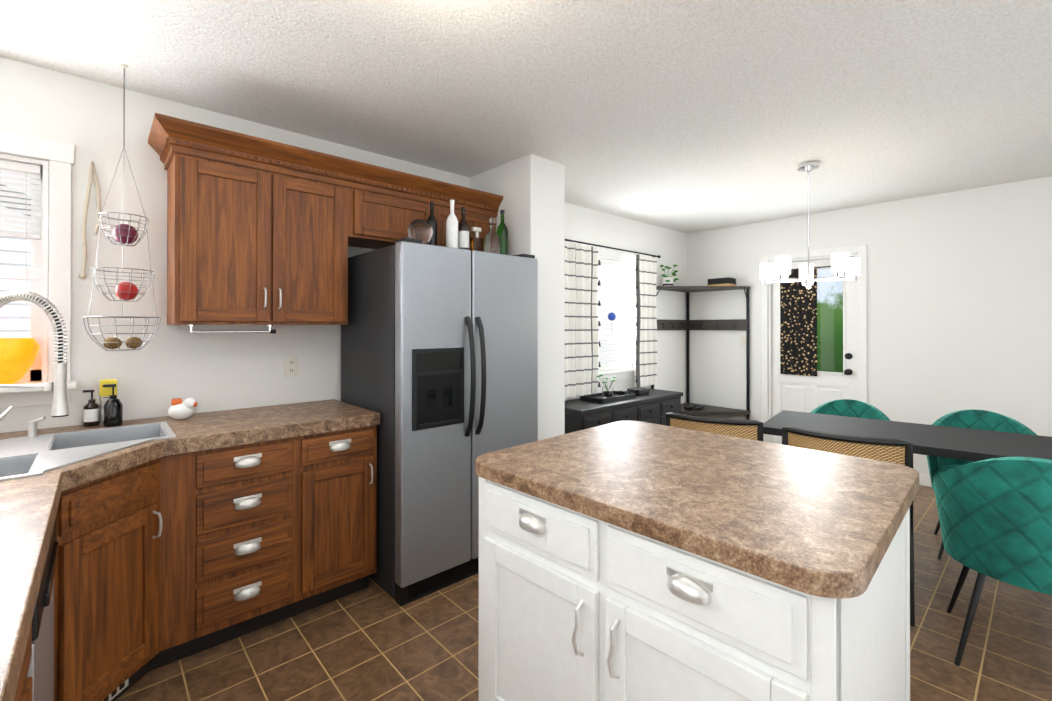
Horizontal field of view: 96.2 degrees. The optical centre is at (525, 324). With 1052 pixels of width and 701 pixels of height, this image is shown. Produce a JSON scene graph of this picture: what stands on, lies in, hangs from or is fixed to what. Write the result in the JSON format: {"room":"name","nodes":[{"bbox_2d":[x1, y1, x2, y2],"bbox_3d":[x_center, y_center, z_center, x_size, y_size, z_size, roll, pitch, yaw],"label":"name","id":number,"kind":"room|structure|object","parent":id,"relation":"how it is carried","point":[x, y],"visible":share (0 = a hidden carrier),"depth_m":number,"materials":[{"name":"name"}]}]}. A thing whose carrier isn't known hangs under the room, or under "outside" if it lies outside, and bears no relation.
{"room":"dining room and kitchen","nodes":[
{"label":"dining room and kitchen","id":0,"kind":"room"},
{"bbox_2d":[0,290,69,437],"bbox_3d":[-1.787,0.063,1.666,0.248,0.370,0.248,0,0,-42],"label":"faucet","id":1,"kind":"object","parent":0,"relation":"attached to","point":[59,384],"depth_m":1.65,"materials":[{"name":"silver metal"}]},
{"bbox_2d":[0,57,686,432],"bbox_3d":[-0.411,0.133,3.654,6.500,2.480,0.150,0,0,-42],"label":"wall","id":2,"kind":"structure","parent":0,"point":[168,363],"depth_m":2.29,"materials":[{"name":"white paint"}]},
{"bbox_2d":[0,131,76,407],"bbox_3d":[-2.343,-0.229,1.819,0.890,1.140,0.278,0,0,-42],"label":"kitchen window","id":3,"kind":"structure","parent":2,"relation":"in","point":[49,273],"depth_m":2.05,"materials":[{"name":"white wood"}]},
{"bbox_2d":[0,338,39,383],"bbox_3d":[-2.169,0.150,1.916,0.274,0.190,0.165,0,0,-42],"label":"bowl","id":4,"kind":"object","parent":3,"relation":"on","point":[18,356],"visible":0.92,"depth_m":1.93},
{"bbox_2d":[0,160,40,337],"bbox_3d":[-2.360,-0.317,1.837,0.654,0.750,0.053,0,0,-42],"label":"window blind","id":5,"kind":"object","parent":3,"relation":"attached to","point":[20,169],"visible":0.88,"depth_m":2.02,"materials":[{"name":"white plastic"}]},
{"bbox_2d":[79,160,100,278],"bbox_3d":[-1.966,-0.473,2.128,0.075,0.538,0.029,0,0,-42],"label":"rope","id":6,"kind":"object","parent":2,"relation":"hanging from","point":[92,171],"visible":0.94,"depth_m":2.12,"materials":[{"name":"beige fabric"}]},
{"bbox_2d":[164,117,351,324],"bbox_3d":[-1.370,-0.446,2.457,0.770,0.890,0.338,0,0,-42],"label":"upper cabinet","id":7,"kind":"object","parent":2,"relation":"attached to","point":[261,231],"depth_m":2.28,"materials":[{"name":"brown wood"}]},
{"bbox_2d":[188,325,275,333],"bbox_3d":[-1.424,0.021,2.300,0.369,0.044,0.028,0,0,-42],"label":"towel rail","id":8,"kind":"object","parent":7,"relation":"attached to","point":[271,331],"visible":1,"depth_m":2.31,"materials":[{"name":"silver metal"}]},
{"bbox_2d":[285,356,297,376],"bbox_3d":[-1.343,0.237,2.702,0.070,0.115,0.008,0,0,-42],"label":"outlet","id":9,"kind":"object","parent":2,"relation":"attached to","point":[291,365],"visible":1,"depth_m":2.70,"materials":[{"name":"beige plastic"}]},
{"bbox_2d":[352,161,443,248],"bbox_3d":[-0.867,-0.690,2.912,0.585,0.400,0.338,0,0,-42],"label":"upper cabinet","id":10,"kind":"object","parent":2,"relation":"attached to","point":[385,202],"depth_m":2.76,"materials":[{"name":"brown wood"}]},
{"bbox_2d":[444,182,499,251],"bbox_3d":[-0.520,-0.689,3.226,0.569,0.400,0.338,0,0,-42],"label":"upper cabinet","id":11,"kind":"object","parent":2,"relation":"attached to","point":[480,206],"depth_m":3.14,"materials":[{"name":"brown wood"}]},
{"bbox_2d":[567,241,642,381],"bbox_3d":[0.770,-0.103,4.698,1.230,1.310,0.184,0,0,-42],"label":"dining room window","id":12,"kind":"structure","parent":2,"relation":"in","point":[624,373],"depth_m":4.81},
{"bbox_2d":[608,312,615,320],"bbox_3d":[0.846,-0.293,4.652,0.084,0.740,0.084,0,0,-42],"label":"ornament","id":13,"kind":"object","parent":12,"relation":"hanging from","point":[611,316],"visible":1,"depth_m":4.62,"materials":[{"name":"blue glass"}]},
{"bbox_2d":[598,258,634,370],"bbox_3d":[0.785,-0.102,4.681,0.994,1.098,0.053,0,0,-42],"label":"window blind","id":14,"kind":"object","parent":12,"relation":"attached to","point":[625,266],"visible":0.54,"depth_m":4.81,"materials":[{"name":"white plastic"}]},
{"bbox_2d":[565,239,660,257],"bbox_3d":[0.816,-0.744,4.597,1.670,0.032,0.098,0,0,-42],"label":"curtain rod","id":15,"kind":"object","parent":2,"relation":"attached to","point":[658,256],"visible":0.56,"depth_m":4.54,"materials":[{"name":"metal"}]},
{"bbox_2d":[565,241,600,397],"bbox_3d":[0.489,-0.047,4.252,0.536,1.365,0.054,0,0,-42],"label":"curtain","id":16,"kind":"object","parent":15,"relation":"hanging from","point":[582,324],"visible":0.94,"depth_m":4.25,"materials":[{"name":"white fabric"}]},
{"bbox_2d":[635,254,656,386],"bbox_3d":[1.256,-0.045,4.946,0.396,1.365,0.054,0,0,-42],"label":"curtain","id":17,"kind":"object","parent":15,"relation":"hanging from","point":[645,325],"visible":1,"depth_m":4.92,"materials":[{"name":"white fabric"}]},
{"bbox_2d":[470,154,564,440],"bbox_3d":[-0.077,0.132,3.404,0.320,2.480,0.670,0,0,-42],"label":"wall","id":18,"kind":"structure","parent":0,"point":[530,188],"depth_m":3.17,"materials":[{"name":"white paint"}]},
{"bbox_2d":[0,0,1051,233],"bbox_3d":[1.501,-1.165,1.546,6.500,0.100,5.850,0,0,-42],"label":"ceiling","id":19,"kind":"structure","parent":0,"point":[688,116],"depth_m":2.17,"materials":[{"name":"white paint"}]},
{"bbox_2d":[83,64,160,350],"bbox_3d":[-1.721,-0.502,2.020,0.254,1.220,0.254,0,0,-42],"label":"fruit basket","id":20,"kind":"object","parent":19,"relation":"hanging from","point":[126,234],"visible":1,"depth_m":2.00,"materials":[{"name":"grey metal"}]},
{"bbox_2d":[760,161,859,288],"bbox_3d":[1.926,-0.678,3.261,0.607,0.859,0.588,0,0,-42],"label":"dining chandelier","id":21,"kind":"object","parent":19,"relation":"hanging from","point":[843,265],"visible":1,"depth_m":3.18,"materials":[{"name":"silver metal"}]},
{"bbox_2d":[115,485,1051,700],"bbox_3d":[1.501,1.415,1.536,6.500,0.100,5.850,0,0,-42],"label":"floor","id":22,"kind":"structure","parent":0,"point":[374,641],"depth_m":1.98,"materials":[{"name":"tile"}]},
{"bbox_2d":[27,514,58,700],"bbox_3d":[-1.514,0.934,0.935,0.820,0.858,0.596,0,0,-42],"label":"dishwasher","id":23,"kind":"object","parent":22,"relation":"on","point":[41,670],"visible":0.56,"depth_m":1.14,"materials":[{"name":"metal"}]},
{"bbox_2d":[0,399,379,700],"bbox_3d":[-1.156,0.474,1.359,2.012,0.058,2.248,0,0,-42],"label":"base cabinet","id":24,"kind":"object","parent":22,"relation":"on","point":[179,539],"depth_m":1.89,"materials":[{"name":"brown wood"}]},
{"bbox_2d":[0,421,175,480],"bbox_3d":[-1.678,0.537,1.651,0.725,0.196,0.710,0,0,-42],"label":"sink","id":25,"kind":"object","parent":24,"relation":"in","point":[139,452],"depth_m":1.70,"materials":[{"name":"silver metal"}]},
{"bbox_2d":[83,390,100,426],"bbox_3d":[-1.930,0.367,2.097,0.058,0.158,0.057,0,0,-42],"label":"bottle","id":26,"kind":"object","parent":24,"relation":"on","point":[91,412],"visible":1,"depth_m":2.08,"materials":[{"name":"glass"}]},
{"bbox_2d":[100,379,116,424],"bbox_3d":[-1.886,0.346,2.131,0.060,0.200,0.044,0,0,-42],"label":"dish brush","id":27,"kind":"object","parent":24,"relation":"on","point":[105,391],"visible":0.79,"depth_m":2.12,"materials":[{"name":"yellow plastic"}]},
{"bbox_2d":[103,384,122,426],"bbox_3d":[-1.832,0.354,2.092,0.067,0.184,0.064,0,0,-42],"label":"soap pump","id":28,"kind":"object","parent":24,"relation":"on","point":[113,412],"visible":0.96,"depth_m":2.07,"materials":[{"name":"glass"}]},
{"bbox_2d":[102,679,127,700],"bbox_3d":[-1.493,1.314,1.606,0.006,0.067,0.320,0,0,2],"label":"air vent register","id":29,"kind":"object","parent":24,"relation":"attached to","point":[117,691],"visible":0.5,"depth_m":1.72,"materials":[{"name":"white metal"}]},
{"bbox_2d":[168,397,197,419],"bbox_3d":[-1.627,0.395,2.235,0.110,0.103,0.092,0,0,-42],"label":"sponge holder","id":30,"kind":"object","parent":24,"relation":"on","point":[178,409],"visible":1,"depth_m":2.21,"materials":[{"name":"white ceramic"}]},
{"bbox_2d":[341,237,537,606],"bbox_3d":[-0.495,0.472,2.830,0.910,1.795,0.838,0,0,-42],"label":"refrigerator","id":31,"kind":"object","parent":22,"relation":"on","point":[439,359],"visible":0.92,"depth_m":2.45,"materials":[{"name":"metal"}]},
{"bbox_2d":[407,219,432,243],"bbox_3d":[-0.599,-0.513,2.671,0.144,0.172,0.144,0,0,-42],"label":"globe ornament","id":32,"kind":"object","parent":31,"relation":"on","point":[422,229],"visible":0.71,"depth_m":2.62,"materials":[{"name":"glass"}]},
{"bbox_2d":[426,201,436,244],"bbox_3d":[-0.557,-0.577,2.790,0.066,0.302,0.066,0,0,-42],"label":"bottle","id":33,"kind":"object","parent":31,"relation":"on","point":[431,220],"visible":0.6,"depth_m":2.77,"materials":[{"name":"glass"}]},
{"bbox_2d":[446,200,457,247],"bbox_3d":[-0.437,-0.582,2.791,0.074,0.312,0.074,0,0,-42],"label":"bottle","id":34,"kind":"object","parent":31,"relation":"on","point":[452,231],"visible":0.79,"depth_m":2.76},
{"bbox_2d":[458,207,468,249],"bbox_3d":[-0.383,-0.572,2.880,0.073,0.292,0.073,0,0,-42],"label":"liquor bottle","id":35,"kind":"object","parent":31,"relation":"on","point":[463,234],"visible":0.88,"depth_m":2.85,"materials":[{"name":"black glass"}]},
{"bbox_2d":[471,227,482,251],"bbox_3d":[-0.312,-0.523,3.011,0.080,0.195,0.040,0,0,-42],"label":"bottle","id":36,"kind":"object","parent":31,"relation":"on","point":[476,243],"visible":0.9,"depth_m":2.99,"materials":[{"name":"orange glass"}]},
{"bbox_2d":[484,217,499,253],"bbox_3d":[-0.214,-0.556,2.992,0.100,0.262,0.100,0,0,-42],"label":"bottle","id":37,"kind":"object","parent":31,"relation":"on","point":[491,241],"visible":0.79,"depth_m":2.96,"materials":[{"name":"clear glass"}]},
{"bbox_2d":[497,210,507,254],"bbox_3d":[-0.153,-0.586,3.074,0.076,0.322,0.076,0,0,-42],"label":"wine bottle","id":38,"kind":"object","parent":31,"relation":"on","point":[502,231],"visible":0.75,"depth_m":3.04,"materials":[{"name":"green glass"}]},
{"bbox_2d":[565,388,682,433],"bbox_3d":[0.871,1.026,4.381,1.560,0.700,0.447,0,0,-42],"label":"buffet","id":39,"kind":"object","parent":22,"relation":"on","point":[654,406],"visible":0.38,"depth_m":4.12,"materials":[{"name":"wood"}]},
{"bbox_2d":[580,391,635,403],"bbox_3d":[0.754,0.654,4.302,0.500,0.040,0.250,0,0,-42],"label":"tray","id":40,"kind":"object","parent":39,"relation":"on","point":[597,398],"visible":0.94,"depth_m":4.21,"materials":[{"name":"plastic"}]},
{"bbox_2d":[596,374,615,397],"bbox_3d":[0.739,0.554,4.282,0.207,0.216,0.212,0,0,-42],"label":"potted plant","id":41,"kind":"object","parent":40,"relation":"on","point":[607,391],"visible":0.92,"depth_m":4.25,"materials":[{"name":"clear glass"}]},
{"bbox_2d":[618,387,648,395],"bbox_3d":[1.013,0.645,4.516,0.370,0.060,0.140,0,0,-42],"label":"box","id":42,"kind":"object","parent":39,"relation":"on","point":[639,391],"visible":0.77,"depth_m":4.51,"materials":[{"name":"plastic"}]},
{"bbox_2d":[475,421,918,700],"bbox_3d":[0.516,0.905,1.524,1.004,0.920,1.123,0,0,-42],"label":"kitchen island","id":43,"kind":"object","parent":22,"relation":"on","point":[631,561],"visible":1,"depth_m":1.19,"materials":[{"name":"white paint"}]},
{"bbox_2d":[651,286,750,419],"bbox_3d":[1.893,0.481,5.122,0.788,1.795,0.738,0,0,-42],"label":"hall tree","id":44,"kind":"object","parent":22,"relation":"on","point":[687,324],"visible":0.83,"depth_m":5.20,"materials":[{"name":"metal"}]},
{"bbox_2d":[660,265,677,285],"bbox_3d":[1.567,-0.537,5.147,0.348,0.239,0.206,0,0,-42],"label":"potted plant","id":45,"kind":"object","parent":44,"relation":"on","point":[668,281],"visible":0.98,"depth_m":5.11,"materials":[{"name":"plant"}]},
{"bbox_2d":[684,404,703,409],"bbox_3d":[1.838,0.898,5.167,0.237,0.060,0.158,0,0,-42],"label":"shoes","id":46,"kind":"object","parent":44,"relation":"on","point":[695,407],"visible":1,"depth_m":5.13,"materials":[{"name":"plastic"}]},
{"bbox_2d":[707,277,736,285],"bbox_3d":[2.164,-0.465,5.218,0.195,0.095,0.250,0,0,-42],"label":"basket","id":47,"kind":"object","parent":44,"relation":"on","point":[727,281],"visible":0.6,"depth_m":5.14,"materials":[{"name":"black metal"}]},
{"bbox_2d":[810,399,890,420],"bbox_3d":[2.193,0.956,3.225,0.550,0.837,0.545,0,0,39],"label":"chair","id":48,"kind":"object","parent":22,"relation":"on","point":[850,408],"visible":0.02,"depth_m":3.40,"materials":[{"name":"fabric"}]},
{"bbox_2d":[763,410,1051,461],"bbox_3d":[2.351,0.986,2.497,1.900,0.765,0.700,0,0,39],"label":"dining table","id":49,"kind":"object","parent":22,"relation":"on","point":[975,445],"visible":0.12,"depth_m":2.58,"materials":[{"name":"black wood"}]},
{"bbox_2d":[926,409,1036,559],"bbox_3d":[2.722,0.954,2.798,0.550,0.837,0.545,0,0,39],"label":"chair","id":50,"kind":"object","parent":22,"relation":"on","point":[980,420],"visible":0.19,"depth_m":2.96,"materials":[{"name":"fabric"}]},
{"bbox_2d":[933,457,1051,665],"bbox_3d":[2.043,0.930,1.926,0.577,0.879,0.572,0,0,39],"label":"chair","id":51,"kind":"object","parent":22,"relation":"on","point":[995,517],"visible":1,"depth_m":1.81,"materials":[{"name":"fabric"}]},
{"bbox_3d":[1.159,1.364,2.771,0.990,0.012,1.460,0,0,-42],"label":"rug","id":52,"kind":"object","parent":22,"relation":"on","visible":0},
{"bbox_2d":[665,412,762,440],"bbox_3d":[1.178,0.952,2.919,0.548,0.838,0.507,0,0,30],"label":"cane chair","id":53,"kind":"object","parent":52,"relation":"on","point":[748,429],"visible":0.25,"depth_m":2.69,"materials":[{"name":"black wicker"}]},
{"bbox_2d":[782,426,914,625],"bbox_3d":[1.678,0.951,2.470,0.548,0.838,0.507,0,0,39],"label":"cane chair","id":54,"kind":"object","parent":52,"relation":"on","point":[898,451],"visible":0.31,"depth_m":2.23,"materials":[{"name":"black wicker"}]},
{"bbox_2d":[687,176,1051,475],"bbox_3d":[3.855,0.133,3.671,0.150,2.480,5.550,0,0,-42],"label":"wall","id":55,"kind":"structure","parent":0,"point":[959,300],"depth_m":4.03,"materials":[{"name":"white paint"}]},
{"bbox_2d":[740,335,745,345],"bbox_3d":[2.385,0.171,5.175,0.011,0.115,0.075,0,0,-42],"label":"switch plate","id":56,"kind":"object","parent":55,"relation":"attached to","point":[742,340],"visible":0.85,"depth_m":5.18,"materials":[{"name":"beige plastic"}]},
{"bbox_2d":[761,245,866,443],"bbox_3d":[2.864,0.320,4.721,0.171,2.115,0.930,0,0,-42],"label":"entry door","id":57,"kind":"structure","parent":55,"relation":"in","point":[799,393],"depth_m":4.67,"materials":[{"name":"white wood"}]},
{"bbox_2d":[780,266,830,375],"bbox_3d":[2.835,-0.033,4.700,0.024,1.080,0.563,0,0,-42],"label":"door curtain","id":58,"kind":"object","parent":57,"relation":"attached to","point":[798,328],"visible":0.81,"depth_m":4.78,"materials":[{"name":"fabric"}]},
{"bbox_2d":[919,474,931,486],"bbox_3d":[4.389,1.325,2.956,0.012,0.090,3.720,0,0,-42],"label":"baseboard","id":59,"kind":"structure","parent":55,"relation":"attached to","point":[924,480],"depth_m":4.02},
{"label":"outside","id":60,"kind":"structure","parent":0,"visible":0},
{"bbox_2d":[0,173,30,369],"bbox_3d":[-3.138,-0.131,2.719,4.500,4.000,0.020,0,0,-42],"label":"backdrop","id":61,"kind":"structure","parent":60,"point":[20,262],"depth_m":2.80,"materials":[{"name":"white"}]},
{"bbox_2d":[598,265,625,364],"bbox_3d":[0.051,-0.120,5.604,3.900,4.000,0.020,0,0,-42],"label":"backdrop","id":62,"kind":"structure","parent":60,"point":[612,325],"depth_m":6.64,"materials":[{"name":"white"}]},
{"bbox_2d":[817,268,842,372],"bbox_3d":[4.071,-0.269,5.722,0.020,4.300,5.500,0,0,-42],"label":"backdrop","id":63,"kind":"structure","parent":60,"point":[824,311],"depth_m":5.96,"materials":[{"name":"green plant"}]}
]}

